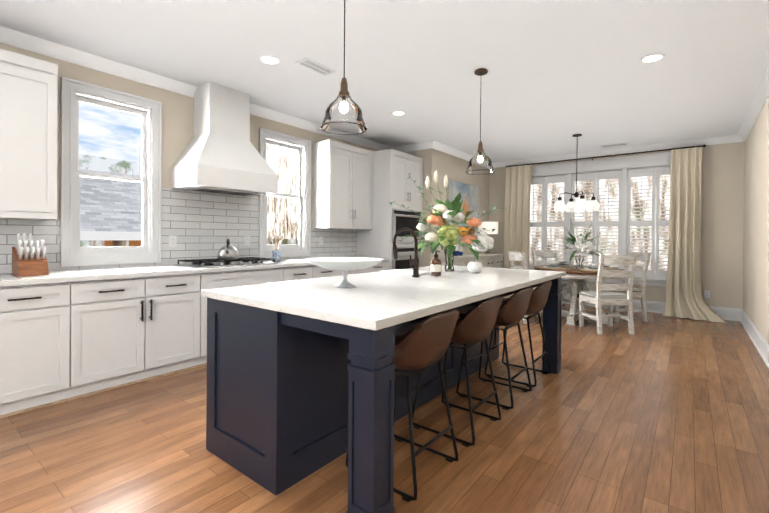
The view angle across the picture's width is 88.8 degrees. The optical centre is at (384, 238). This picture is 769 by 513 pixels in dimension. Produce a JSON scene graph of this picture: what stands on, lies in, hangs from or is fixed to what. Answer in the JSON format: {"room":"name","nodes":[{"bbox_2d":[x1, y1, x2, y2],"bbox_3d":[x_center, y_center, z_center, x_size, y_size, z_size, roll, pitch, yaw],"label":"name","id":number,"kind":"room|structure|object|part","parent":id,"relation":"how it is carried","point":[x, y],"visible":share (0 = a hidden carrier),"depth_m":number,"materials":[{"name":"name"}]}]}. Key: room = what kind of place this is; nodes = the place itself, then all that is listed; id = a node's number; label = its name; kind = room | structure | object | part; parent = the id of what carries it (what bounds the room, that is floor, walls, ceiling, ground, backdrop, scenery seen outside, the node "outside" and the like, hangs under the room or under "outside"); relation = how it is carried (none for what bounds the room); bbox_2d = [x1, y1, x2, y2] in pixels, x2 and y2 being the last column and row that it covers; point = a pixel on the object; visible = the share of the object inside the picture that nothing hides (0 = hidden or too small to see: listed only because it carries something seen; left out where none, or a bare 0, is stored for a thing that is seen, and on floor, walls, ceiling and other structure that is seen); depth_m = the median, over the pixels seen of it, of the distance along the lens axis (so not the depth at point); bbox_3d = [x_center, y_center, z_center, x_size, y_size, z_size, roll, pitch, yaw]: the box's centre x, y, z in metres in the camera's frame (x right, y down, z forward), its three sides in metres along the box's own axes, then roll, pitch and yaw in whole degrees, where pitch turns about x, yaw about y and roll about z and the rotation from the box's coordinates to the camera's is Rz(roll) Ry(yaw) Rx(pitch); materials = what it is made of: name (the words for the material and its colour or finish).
{"room":"kitchen","nodes":[
{"label":"kitchen","id":0,"kind":"room"},
{"bbox_2d":[0,43,378,229],"bbox_3d":[-2.672,-0.212,3.535,0.150,2.790,8.900,1,0,38],"label":"wall","id":1,"kind":"structure","parent":0,"point":[177,123],"depth_m":4.00,"materials":[{"name":"beige paint"}]},
{"bbox_2d":[0,48,57,215],"bbox_3d":[-2.981,-0.777,2.738,0.327,1.153,1.039,1,0,38],"label":"upper cabinet","id":2,"kind":"object","parent":1,"relation":"attached to","point":[28,137],"depth_m":2.91,"materials":[{"name":"white wood"}]},
{"bbox_2d":[0,26,196,97],"bbox_3d":[-3.610,-1.560,2.118,0.088,0.095,5.208,1,0,38],"label":"crown molding","id":3,"kind":"structure","parent":1,"relation":"attached to","point":[14,38],"depth_m":3.44,"materials":[{"name":"white wood"}]},
{"bbox_2d":[60,76,161,266],"bbox_3d":[-2.524,-0.567,3.655,0.130,1.600,0.790,1,0,38],"label":"window","id":4,"kind":"structure","parent":1,"relation":"in","point":[71,89],"depth_m":3.60,"materials":[{"name":"white wood"}]},
{"bbox_3d":[-2.544,-0.567,3.671,0.062,1.394,0.584,1,0,38],"label":"window sash","id":5,"kind":"part","parent":4,"relation":"part of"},
{"bbox_2d":[169,236,176,246],"bbox_3d":[-2.175,0.024,4.035,0.008,0.116,0.074,1,0,38],"label":"electrical outlet plate","id":6,"kind":"object","parent":1,"relation":"attached to","point":[172,241],"depth_m":4.03,"materials":[{"name":"white plastic"}]},
{"bbox_2d":[0,188,356,273],"bbox_3d":[-2.847,-0.123,3.183,0.008,0.784,7.830,1,0,38],"label":"tile backsplash","id":7,"kind":"structure","parent":1,"relation":"attached to","point":[202,225],"depth_m":4.23,"materials":[{"name":"white tile"}]},
{"bbox_2d":[171,82,277,195],"bbox_3d":[-1.689,-1.051,4.215,0.530,1.104,0.920,1,0,38],"label":"range hood","id":8,"kind":"object","parent":1,"relation":"attached to","point":[220,154],"visible":0.98,"depth_m":4.07,"materials":[{"name":"white paint"}]},
{"bbox_2d":[244,236,249,245],"bbox_3d":[-1.646,0.025,4.713,0.008,0.116,0.074,1,0,38],"label":"electrical outlet plate","id":9,"kind":"object","parent":1,"relation":"attached to","point":[246,238],"depth_m":4.71,"materials":[{"name":"white plastic"}]},
{"bbox_2d":[259,128,310,257],"bbox_3d":[-1.328,-0.565,5.189,0.130,1.600,0.820,1,0,38],"label":"window","id":10,"kind":"structure","parent":1,"relation":"in","point":[304,145],"depth_m":5.33,"materials":[{"name":"white wood"}]},
{"bbox_3d":[-1.348,-0.566,5.205,0.062,1.394,0.614,1,0,38],"label":"window sash","id":11,"kind":"part","parent":10,"relation":"part of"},
{"bbox_2d":[250,103,391,149],"bbox_3d":[-0.777,-1.556,5.751,0.088,0.095,3.078,1,0,38],"label":"crown molding","id":12,"kind":"structure","parent":1,"relation":"attached to","point":[256,110],"depth_m":5.41,"materials":[{"name":"white wood"}]},
{"bbox_2d":[319,237,322,244],"bbox_3d":[-0.908,0.026,5.659,0.008,0.116,0.074,1,0,38],"label":"electrical outlet plate","id":13,"kind":"object","parent":1,"relation":"attached to","point":[320,238],"depth_m":5.65,"materials":[{"name":"white plastic"}]},
{"bbox_2d":[313,139,372,228],"bbox_3d":[-0.577,-0.752,5.788,0.369,1.200,0.928,1,0,38],"label":"upper cabinet","id":14,"kind":"object","parent":1,"relation":"attached to","point":[342,185],"visible":1,"depth_m":5.54,"materials":[{"name":"white wood"}]},
{"bbox_2d":[0,297,768,512],"bbox_3d":[0.049,1.247,2.997,5.130,0.080,11.400,1,0,38],"label":"floor","id":15,"kind":"structure","parent":0,"point":[658,413],"depth_m":2.33,"materials":[{"name":"brown wood"}]},
{"bbox_2d":[0,281,83,417],"bbox_3d":[-2.860,0.747,2.673,0.628,0.876,1.132,1,0,38],"label":"base cabinet","id":16,"kind":"object","parent":15,"relation":"on","point":[63,342],"depth_m":2.75,"materials":[{"name":"white wood"}]},
{"bbox_2d":[84,273,207,396],"bbox_3d":[-2.251,0.748,3.454,0.628,0.876,1.092,1,0,38],"label":"base cabinet","id":17,"kind":"object","parent":15,"relation":"on","point":[138,329],"depth_m":3.25,"materials":[{"name":"white wood"}]},
{"bbox_2d":[0,256,388,286],"bbox_3d":[-2.501,0.291,3.103,0.656,0.038,7.529,1,0,38],"label":"countertop","id":18,"kind":"structure","parent":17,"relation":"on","point":[9,279],"depth_m":3.28,"materials":[{"name":"stone"}]},
{"bbox_2d":[12,233,48,275],"bbox_3d":[-2.692,0.113,2.986,0.240,0.315,0.170,1,0,38],"label":"knife block","id":19,"kind":"object","parent":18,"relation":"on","point":[28,259],"visible":1,"depth_m":2.94,"materials":[{"name":"brown wood"}]},
{"bbox_2d":[174,257,278,267],"bbox_3d":[-1.660,0.244,4.198,0.500,0.056,0.910,1,0,38],"label":"cooktop","id":20,"kind":"object","parent":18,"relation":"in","point":[217,262],"visible":0.98,"depth_m":4.03,"materials":[{"name":"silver metal"}]},
{"bbox_2d":[217,238,238,259],"bbox_3d":[-1.666,0.103,4.203,0.238,0.224,0.216,1,0,38],"label":"kettle","id":21,"kind":"object","parent":20,"relation":"on","point":[228,251],"visible":1,"depth_m":4.13,"materials":[{"name":"silver metal"}]},
{"bbox_2d":[270,233,283,260],"bbox_3d":[-1.308,0.099,4.820,0.146,0.346,0.153,1,0,38],"label":"utensil crock","id":22,"kind":"object","parent":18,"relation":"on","point":[276,253],"visible":1,"depth_m":4.79,"materials":[{"name":"blue ceramic"}]},
{"bbox_2d":[208,267,291,288],"bbox_3d":[-1.664,0.749,4.207,0.628,0.876,1.062,1,0,38],"label":"base cabinet","id":23,"kind":"object","parent":15,"relation":"on","point":[270,275],"depth_m":4.03,"materials":[{"name":"white wood"}]},
{"bbox_2d":[288,265,339,280],"bbox_3d":[-1.136,0.750,4.885,0.628,0.876,0.901,1,0,38],"label":"base cabinet","id":24,"kind":"object","parent":15,"relation":"on","point":[313,271],"depth_m":4.70,"materials":[{"name":"white wood"}]},
{"bbox_2d":[340,268,367,275],"bbox_3d":[-0.693,0.750,5.453,0.628,0.876,0.662,1,0,38],"label":"base cabinet","id":25,"kind":"object","parent":15,"relation":"on","point":[365,270],"depth_m":5.33,"materials":[{"name":"white wood"}]},
{"bbox_2d":[368,260,387,272],"bbox_3d":[-0.364,0.751,5.875,0.628,0.876,0.530,1,0,38],"label":"base cabinet","id":26,"kind":"object","parent":15,"relation":"on","point":[383,265],"depth_m":5.73,"materials":[{"name":"white wood"}]},
{"bbox_2d":[206,277,561,512],"bbox_3d":[0.306,0.771,2.943,1.254,0.876,2.738,1,0,38],"label":"kitchen island","id":27,"kind":"object","parent":15,"relation":"on","point":[291,399],"visible":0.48,"depth_m":1.98,"materials":[{"name":"blue"}]},
{"bbox_2d":[201,265,565,330],"bbox_3d":[0.320,0.314,2.933,1.280,0.038,2.790,1,0,38],"label":"island countertop","id":28,"kind":"structure","parent":27,"relation":"on","point":[374,301],"depth_m":2.14,"materials":[{"name":"stone"}]},
{"bbox_2d":[305,257,383,287],"bbox_3d":[-0.241,0.207,2.406,0.480,0.171,0.480,1,0,38],"label":"stand","id":29,"kind":"object","parent":28,"relation":"on","point":[344,264],"visible":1,"depth_m":2.31,"materials":[{"name":"white ceramic"}]},
{"bbox_2d":[378,269,430,274],"bbox_3d":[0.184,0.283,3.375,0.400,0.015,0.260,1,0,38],"label":"sink","id":30,"kind":"object","parent":28,"relation":"on","point":[401,271],"visible":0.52,"depth_m":3.33,"materials":[{"name":"white stone"}]},
{"bbox_2d":[392,228,419,276],"bbox_3d":[0.148,0.101,3.061,0.254,0.382,0.121,1,0,38],"label":"faucet","id":31,"kind":"object","parent":28,"relation":"on","point":[415,265],"visible":1,"depth_m":3.02,"materials":[{"name":"brown metal"}]},
{"bbox_2d":[430,250,440,275],"bbox_3d":[0.412,0.191,3.146,0.088,0.205,0.088,1,0,38],"label":"soap bottle","id":32,"kind":"object","parent":28,"relation":"on","point":[435,267],"visible":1,"depth_m":3.11,"materials":[{"name":"orange glass"}]},
{"bbox_2d":[389,170,504,270],"bbox_3d":[0.612,-0.171,3.593,0.833,0.929,0.808,1,0,38],"label":"flowers","id":33,"kind":"object","parent":28,"relation":"on","point":[448,235],"visible":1,"depth_m":3.50,"materials":[{"name":"multicoloured plant"}]},
{"bbox_2d":[467,257,482,272],"bbox_3d":[0.798,0.228,3.454,0.136,0.135,0.136,1,0,38],"label":"decor","id":34,"kind":"object","parent":28,"relation":"on","point":[474,266],"visible":1,"depth_m":3.41,"materials":[{"name":"white ceramic"}]},
{"bbox_2d":[357,149,422,269],"bbox_3d":[0.121,-0.080,6.398,0.734,2.540,0.890,1,0,38],"label":"tall cabinet","id":35,"kind":"object","parent":15,"relation":"on","point":[392,170],"visible":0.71,"depth_m":6.05,"materials":[{"name":"painted wood"},{"name":"stainless steel"},{"name":"black glass"}]},
{"bbox_2d":[345,360,458,501],"bbox_3d":[0.099,0.933,2.097,0.449,0.556,0.436,1,0,38],"label":"stool leg","id":36,"kind":"object","parent":15,"relation":"on","point":[407,497],"visible":0.62,"depth_m":2.01,"materials":[{"name":"black metal"}]},
{"bbox_2d":[392,309,458,369],"bbox_3d":[0.115,0.509,2.084,0.468,0.304,0.488,1,0,38],"label":"seat","id":37,"kind":"object","parent":36,"relation":"on","point":[424,342],"visible":0.69,"depth_m":1.87,"materials":[{"name":"brown leather"}]},
{"bbox_2d":[412,338,500,446],"bbox_3d":[0.474,0.934,2.578,0.449,0.556,0.436,1,0,38],"label":"stool leg","id":38,"kind":"object","parent":15,"relation":"on","point":[470,410],"visible":0.79,"depth_m":2.54,"materials":[{"name":"black metal"}]},
{"bbox_2d":[450,296,502,343],"bbox_3d":[0.490,0.510,2.565,0.468,0.304,0.488,1,0,38],"label":"seat","id":39,"kind":"object","parent":38,"relation":"on","point":[476,323],"visible":0.77,"depth_m":2.35,"materials":[{"name":"brown leather"}]},
{"bbox_2d":[438,253,503,267],"bbox_3d":[1.625,0.745,7.184,0.483,0.905,1.840,1,0,38],"label":"sideboard","id":40,"kind":"object","parent":15,"relation":"on","point":[491,260],"visible":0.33,"depth_m":7.02,"materials":[{"name":"beige wood"}]},
{"bbox_2d":[454,244,459,255],"bbox_3d":[1.229,0.191,6.731,0.088,0.200,0.088,1,0,26],"label":"vase","id":41,"kind":"object","parent":40,"relation":"on","point":[458,250],"depth_m":6.69,"materials":[{"name":"blue"}]},
{"bbox_2d":[478,222,497,253],"bbox_3d":[2.034,-0.020,7.728,0.380,0.625,0.380,1,0,38],"label":"table lamp","id":42,"kind":"object","parent":40,"relation":"on","point":[489,226],"visible":0.46,"depth_m":7.56,"materials":[{"name":"beige"}]},
{"bbox_2d":[456,322,531,409],"bbox_3d":[0.861,0.934,3.074,0.449,0.556,0.436,1,0,38],"label":"stool leg","id":43,"kind":"object","parent":15,"relation":"on","point":[509,385],"visible":0.81,"depth_m":3.04,"materials":[{"name":"black metal"}]},
{"bbox_2d":[459,286,532,325],"bbox_3d":[0.878,0.510,3.062,0.468,0.304,0.488,1,0,38],"label":"seat","id":44,"kind":"object","parent":43,"relation":"on","point":[513,309],"visible":0.73,"depth_m":2.84,"materials":[{"name":"brown leather"}]},
{"bbox_2d":[484,313,550,386],"bbox_3d":[1.187,0.935,3.492,0.449,0.556,0.436,1,0,38],"label":"stool leg","id":45,"kind":"object","parent":15,"relation":"on","point":[532,357],"visible":0.81,"depth_m":3.46,"materials":[{"name":"black metal"}]},
{"bbox_2d":[501,281,551,315],"bbox_3d":[1.204,0.511,3.480,0.468,0.304,0.488,1,0,38],"label":"seat","id":46,"kind":"object","parent":45,"relation":"on","point":[539,298],"visible":0.46,"depth_m":3.27,"materials":[{"name":"brown leather"}]},
{"bbox_2d":[507,251,542,323],"bbox_3d":[2.168,0.696,5.838,0.560,1.025,0.462,0,0,-8],"label":"chair","id":47,"kind":"object","parent":15,"relation":"on","point":[516,256],"visible":0.17,"depth_m":5.68,"materials":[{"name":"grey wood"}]},
{"bbox_2d":[532,249,571,304],"bbox_3d":[2.833,0.698,6.643,0.462,1.025,0.560,0,0,-7],"label":"chair","id":48,"kind":"object","parent":15,"relation":"on","point":[545,253],"visible":0.27,"depth_m":6.85,"materials":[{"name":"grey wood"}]},
{"bbox_2d":[534,265,623,324],"bbox_3d":[2.902,0.825,5.909,1.240,0.778,1.240,1,0,38],"label":"dining table","id":49,"kind":"object","parent":15,"relation":"on","point":[576,277],"visible":0.56,"depth_m":5.69,"materials":[{"name":"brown wood"}]},
{"bbox_2d":[539,261,567,268],"bbox_3d":[2.508,0.390,5.858,0.368,0.085,0.368,1,0,29],"label":"place setting","id":50,"kind":"object","parent":49,"relation":"on","point":[556,265],"depth_m":5.88,"materials":[{"name":"white ceramic"}]},
{"bbox_2d":[555,222,603,267],"bbox_3d":[2.931,0.084,5.907,0.755,0.703,0.721,1,0,38],"label":"flowers","id":51,"kind":"object","parent":49,"relation":"on","point":[580,243],"visible":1,"depth_m":5.83,"materials":[{"name":"white plant"}]},
{"bbox_2d":[580,263,610,270],"bbox_3d":[2.954,0.396,5.510,0.368,0.085,0.368,1,0,29],"label":"place setting","id":52,"kind":"object","parent":49,"relation":"on","point":[594,267],"depth_m":5.49,"materials":[{"name":"white ceramic"}]},
{"bbox_2d":[579,254,636,333],"bbox_3d":[2.967,0.706,5.237,0.462,1.025,0.560,0,0,-2],"label":"chair","id":53,"kind":"object","parent":15,"relation":"on","point":[598,297],"visible":1,"depth_m":5.06,"materials":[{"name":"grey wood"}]},
{"bbox_2d":[601,252,650,322],"bbox_3d":[3.631,0.707,5.968,0.560,1.025,0.462,0,0,-4],"label":"chair","id":54,"kind":"object","parent":15,"relation":"on","point":[645,258],"visible":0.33,"depth_m":5.76,"materials":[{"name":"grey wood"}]},
{"bbox_2d":[0,0,768,162],"bbox_3d":[0.072,-1.623,2.983,5.130,0.080,11.400,1,0,38],"label":"ceiling","id":55,"kind":"structure","parent":0,"point":[556,77],"depth_m":3.44,"materials":[{"name":"white paint"}]},
{"bbox_2d":[259,55,279,64],"bbox_3d":[-1.021,-1.590,3.492,0.183,0.008,0.183,0,0,-7],"label":"recessed light","id":56,"kind":"object","parent":55,"relation":"in","point":[274,60],"depth_m":3.48,"materials":[{"name":"white"}]},
{"bbox_2d":[295,58,335,75],"bbox_3d":[-0.633,-1.587,3.633,0.160,0.008,0.360,1,0,38],"label":"ceiling vent","id":57,"kind":"object","parent":55,"relation":"in","point":[314,66],"depth_m":3.62,"materials":[{"name":"white metal"}]},
{"bbox_2d":[320,0,366,134],"bbox_3d":[-0.229,-1.103,2.240,0.268,0.954,0.268,1,0,38],"label":"pendant light","id":58,"kind":"object","parent":55,"relation":"hanging from","point":[343,105],"visible":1,"depth_m":2.24,"materials":[{"name":"clear glass"}]},
{"bbox_2d":[391,111,405,115],"bbox_3d":[0.179,-1.588,4.966,0.183,0.008,0.183,0,0,-7],"label":"recessed light","id":59,"kind":"object","parent":55,"relation":"in","point":[397,113],"depth_m":4.97,"materials":[{"name":"white plastic"}]},
{"bbox_2d":[466,68,494,174],"bbox_3d":[0.903,-1.101,3.691,0.268,0.954,0.268,1,0,38],"label":"pendant light","id":60,"kind":"object","parent":55,"relation":"hanging from","point":[480,72],"visible":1,"depth_m":3.69,"materials":[{"name":"clear glass"}]},
{"bbox_2d":[554,134,598,211],"bbox_3d":[2.905,-0.997,5.934,0.503,1.153,0.503,0,0,-37],"label":"chandelier","id":61,"kind":"object","parent":55,"relation":"hanging from","point":[576,195],"visible":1,"depth_m":5.93,"materials":[{"name":"white glass"}]},
{"bbox_2d":[601,143,627,147],"bbox_3d":[3.841,-1.567,6.574,0.380,0.008,0.160,1,0,38],"label":"ceiling vent","id":62,"kind":"object","parent":55,"relation":"in","point":[620,144],"depth_m":6.57,"materials":[{"name":"white"}]},
{"bbox_2d":[640,53,664,62],"bbox_3d":[2.317,-1.563,3.400,0.183,0.008,0.183,0,0,-7],"label":"recessed light","id":63,"kind":"object","parent":55,"relation":"in","point":[654,57],"depth_m":3.39,"materials":[{"name":"white plastic"}]},
{"bbox_2d":[404,148,488,266],"bbox_3d":[1.156,-0.204,7.778,0.970,2.790,2.500,1,0,38],"label":"wall","id":64,"kind":"structure","parent":0,"point":[443,164],"depth_m":6.77,"materials":[{"name":"beige paint"}]},
{"bbox_2d":[392,142,427,151],"bbox_3d":[0.462,-1.551,6.680,0.720,0.095,0.088,1,0,38],"label":"crown molding","id":65,"kind":"structure","parent":64,"relation":"attached to","point":[424,145],"depth_m":6.67,"materials":[{"name":"white"}]},
{"bbox_2d":[428,141,487,167],"bbox_3d":[1.483,-1.546,7.317,0.088,0.095,2.348,1,0,38],"label":"crown molding","id":66,"kind":"structure","parent":64,"relation":"attached to","point":[435,145],"depth_m":6.95,"materials":[{"name":"white"}]},
{"bbox_2d":[447,179,479,243],"bbox_3d":[1.501,-0.479,7.389,0.042,1.150,1.250,1,0,38],"label":"canvas art","id":67,"kind":"object","parent":64,"relation":"attached to","point":[470,195],"visible":0.38,"depth_m":7.41,"materials":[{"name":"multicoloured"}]},
{"bbox_2d":[489,141,744,308],"bbox_3d":[3.902,-0.179,7.128,4.160,2.790,0.150,1,0,38],"label":"wall","id":68,"kind":"structure","parent":0,"point":[722,208],"depth_m":6.07,"materials":[{"name":"beige paint"}]},
{"bbox_2d":[531,152,670,286],"bbox_3d":[3.835,-0.329,7.129,2.820,2.211,0.170,1,0,38],"label":"window","id":69,"kind":"structure","parent":68,"relation":"in","point":[624,163],"depth_m":6.89,"materials":[{"name":"white wood"}]},
{"bbox_2d":[529,174,566,269],"bbox_3d":[3.176,-0.305,7.628,0.678,1.827,0.071,1,0,38],"label":"window shutters","id":70,"kind":"object","parent":69,"relation":"attached to","point":[544,180],"depth_m":7.64,"materials":[{"name":"white wood"}]},
{"bbox_2d":[571,170,621,265],"bbox_3d":[3.832,-0.361,7.117,0.809,1.699,0.071,1,0,38],"label":"window shutters","id":71,"kind":"object","parent":69,"relation":"attached to","point":[596,177],"depth_m":7.09,"materials":[{"name":"white wood"}]},
{"bbox_2d":[627,166,669,278],"bbox_3d":[4.447,-0.279,6.637,0.594,1.850,0.071,1,0,38],"label":"window shutters","id":72,"kind":"object","parent":69,"relation":"attached to","point":[655,173],"depth_m":6.59,"materials":[{"name":"white wood"}]},
{"bbox_2d":[506,144,705,166],"bbox_3d":[3.747,-1.450,7.081,3.168,0.060,0.114,1,0,38],"label":"curtain rod","id":73,"kind":"object","parent":68,"relation":"attached to","point":[704,145],"visible":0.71,"depth_m":6.84,"materials":[{"name":"brown metal"}]},
{"bbox_2d":[504,165,530,297],"bbox_3d":[2.639,-0.131,7.764,0.527,2.643,0.142,1,0,38],"label":"curtain","id":74,"kind":"object","parent":73,"relation":"hanging from","point":[517,212],"visible":0.71,"depth_m":7.78,"materials":[{"name":"fabric"}]},
{"bbox_2d":[664,147,727,323],"bbox_3d":[4.751,-0.105,6.006,0.760,2.643,0.318,1,0,38],"label":"curtain","id":75,"kind":"object","parent":73,"relation":"hanging from","point":[684,297],"visible":1,"depth_m":6.14,"materials":[{"name":"fabric"}]},
{"bbox_2d":[492,135,735,167],"bbox_3d":[3.744,-1.527,7.101,3.920,0.095,0.088,1,0,38],"label":"crown molding","id":76,"kind":"structure","parent":68,"relation":"attached to","point":[732,138],"depth_m":6.77,"materials":[{"name":"white"}]},
{"bbox_2d":[562,294,738,320],"bbox_3d":[3.766,1.123,7.119,3.980,0.185,0.028,1,0,38],"label":"baseboard","id":77,"kind":"structure","parent":68,"relation":"attached to","point":[732,314],"depth_m":6.49,"materials":[{"name":"white wood"}]},
{"bbox_2d":[704,290,709,297],"bbox_3d":[5.039,0.860,6.138,0.074,0.116,0.008,1,0,38],"label":"electrical outlet plate","id":78,"kind":"object","parent":68,"relation":"attached to","point":[706,292],"depth_m":6.14,"materials":[{"name":"white plastic"}]},
{"bbox_2d":[743,98,768,343],"bbox_3d":[1.978,-0.165,1.400,0.150,2.790,11.250,1,0,38],"label":"wall","id":79,"kind":"structure","parent":0,"point":[756,248],"depth_m":4.66,"materials":[{"name":"beige paint"}]},
{"bbox_2d":[736,65,768,141],"bbox_3d":[1.941,-1.513,1.525,0.088,0.095,11.100,1,0,38],"label":"crown molding","id":80,"kind":"structure","parent":79,"relation":"attached to","point":[761,96],"depth_m":4.53,"materials":[{"name":"white wood"}]},
{"bbox_2d":[739,309,768,367],"bbox_3d":[1.943,1.136,1.520,0.028,0.185,11.100,1,0,38],"label":"baseboard","id":81,"kind":"structure","parent":79,"relation":"attached to","point":[760,342],"depth_m":4.59,"materials":[{"name":"white wood"}]},
{"label":"outside","id":82,"kind":"structure","parent":0,"visible":0},
{"bbox_2d":[79,102,140,175],"bbox_3d":[-19.926,-16.078,28.291,2.100,46.000,100.000,1,0,38],"label":"sky","id":83,"kind":"structure","parent":82,"point":[114,130],"depth_m":28.86,"materials":[{"name":"blue"}]},
{"bbox_2d":[79,169,297,246],"bbox_3d":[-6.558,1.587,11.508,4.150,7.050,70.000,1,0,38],"label":"neighboring house","id":84,"kind":"structure","parent":82,"point":[92,196],"depth_m":9.74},
{"bbox_2d":[266,144,669,276],"bbox_3d":[8.616,-8.286,14.841,55.000,31.000,0.100,1,0,38],"label":"trees","id":85,"kind":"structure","parent":82,"point":[279,217],"depth_m":15.98,"materials":[{"name":"plant"}]}
]}

